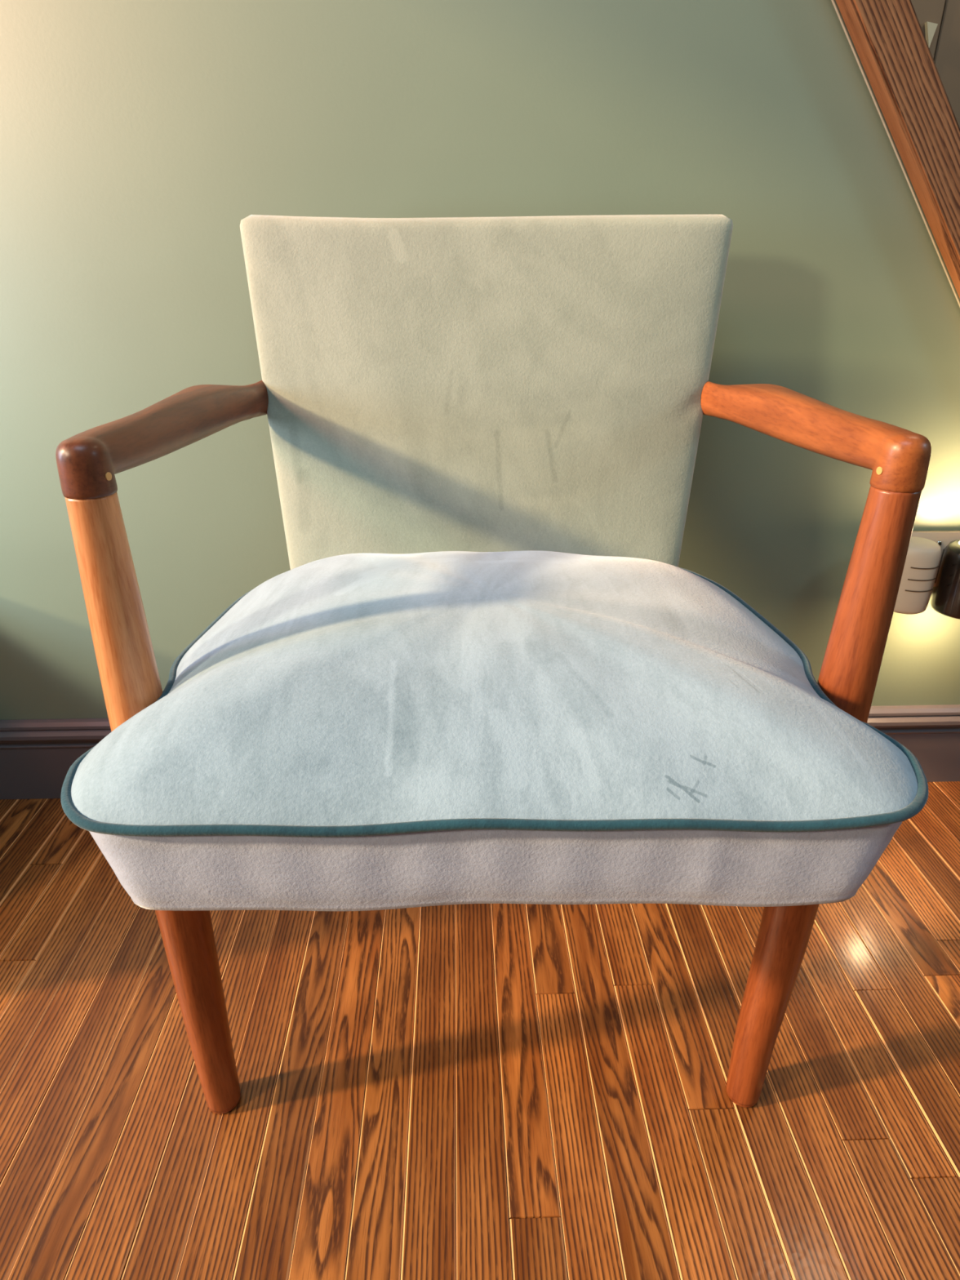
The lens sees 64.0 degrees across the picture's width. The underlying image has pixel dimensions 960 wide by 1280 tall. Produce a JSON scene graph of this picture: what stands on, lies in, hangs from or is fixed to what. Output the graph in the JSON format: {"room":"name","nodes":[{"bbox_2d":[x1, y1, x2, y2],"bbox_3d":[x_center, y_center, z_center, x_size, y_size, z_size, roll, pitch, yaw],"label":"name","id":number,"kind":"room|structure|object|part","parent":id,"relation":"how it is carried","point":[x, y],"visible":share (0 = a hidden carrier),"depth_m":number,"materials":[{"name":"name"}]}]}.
{"room":"living room","nodes":[
{"label":"living room","id":0,"kind":"room"},
{"bbox_2d":[0,0,959,719],"bbox_3d":[-0.204,-0.823,0.818,2.761,2.300,0.100,-1,25,-2],"label":"wall","id":1,"kind":"structure","parent":0,"point":[138,138],"depth_m":0.92,"materials":[{"name":"green paint"}]},
{"bbox_2d":[0,704,959,799],"bbox_3d":[-0.259,0.184,1.218,2.646,0.138,0.022,-1,25,-2],"label":"baseboard","id":2,"kind":"structure","parent":1,"relation":"attached to","point":[37,756],"depth_m":1.22,"materials":[{"name":"paint"}]},
{"bbox_2d":[831,0,959,306],"bbox_3d":[0.429,-0.674,0.831,1.481,1.992,0.034,-1,25,-2],"label":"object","id":3,"kind":"structure","parent":1,"relation":"attached to","point":[888,38],"depth_m":0.86,"materials":[{"name":"brown wood"}]},
{"bbox_2d":[911,530,959,586],"bbox_3d":[0.682,-0.117,1.112,0.200,0.082,0.020,-1,25,-2],"label":"wall outlet","id":4,"kind":"object","parent":1,"relation":"attached to","point":[943,538],"visible":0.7,"depth_m":1.09,"materials":[{"name":"beige plastic"}]},
{"bbox_2d":[893,536,941,614],"bbox_3d":[0.601,-0.092,1.074,0.063,0.098,0.066,-1,25,-2],"label":"air freshener","id":5,"kind":"object","parent":4,"relation":"attached to","point":[922,560],"visible":0.71,"depth_m":1.05,"materials":[{"name":"beige plastic"}]},
{"bbox_2d":[930,539,959,619],"bbox_3d":[0.675,-0.089,1.063,0.079,0.098,0.094,-1,25,-2],"label":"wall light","id":6,"kind":"object","parent":4,"relation":"attached to","point":[945,600],"visible":1,"depth_m":1.05,"materials":[{"name":"black plastic"}]},
{"bbox_2d":[0,781,959,1279],"bbox_3d":[0.380,0.761,0.202,3.850,0.050,4.100,-1,25,-2],"label":"floor","id":7,"kind":"structure","parent":0,"point":[465,1091],"depth_m":0.79,"materials":[{"name":"brown"}]},
{"bbox_2d":[55,214,931,1114],"bbox_3d":[0.007,0.027,0.753,0.621,0.815,0.612,0,25,0],"label":"armchair","id":8,"kind":"object","parent":7,"relation":"on","point":[484,667],"visible":1,"depth_m":0.58,"materials":[{"name":"fabric"}]},
{"bbox_3d":[-0.266,0.181,0.656,0.048,0.616,0.054,0,25,0],"label":"leg","id":9,"kind":"part","parent":8,"relation":"part of","materials":[{"name":"brown wood"}]},
{"bbox_3d":[-0.265,-0.199,0.698,0.078,0.042,0.409,0,25,0],"label":"arm","id":10,"kind":"part","parent":8,"relation":"part of","materials":[{"name":"brown wood"}]},
{"bbox_3d":[0.007,-0.265,0.868,0.528,0.383,0.156,0,25,0],"label":"backrest","id":11,"kind":"part","parent":8,"relation":"part of","materials":[{"name":"fabric"}]},
{"bbox_2d":[71,550,917,826],"bbox_3d":[0.008,-0.016,0.665,0.560,0.064,0.480,0,25,0],"label":"seat cushion","id":12,"kind":"object","parent":8,"relation":"on","point":[344,687],"depth_m":0.51,"materials":[{"name":"fabric"}]},
{"bbox_3d":[0.294,-0.204,0.710,0.071,0.043,0.399,-3,25,-6],"label":"arm","id":13,"kind":"part","parent":8,"relation":"part of","materials":[{"name":"brown wood"}]},
{"bbox_3d":[0.283,0.176,0.667,0.044,0.616,0.079,20,31,36],"label":"leg","id":14,"kind":"part","parent":8,"relation":"part of","materials":[{"name":"brown wood"}]},
{"bbox_2d":[911,0,959,128],"bbox_3d":[1.098,-1.071,1.350,2.300,2.300,0.118,-1,25,-2],"label":"wall","id":15,"kind":"structure","parent":0,"point":[939,20],"depth_m":1.31,"materials":[{"name":"paint"}]},
{"bbox_3d":[0.733,-1.051,1.308,0.091,2.260,0.029,-1,25,-2],"label":"panel","id":16,"kind":"part","parent":15,"relation":"part of","materials":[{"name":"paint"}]},
{"bbox_3d":[0.828,-1.053,1.312,0.091,2.260,0.025,-1,25,-2],"label":"panel","id":17,"kind":"part","parent":15,"relation":"part of","materials":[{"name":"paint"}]}
]}

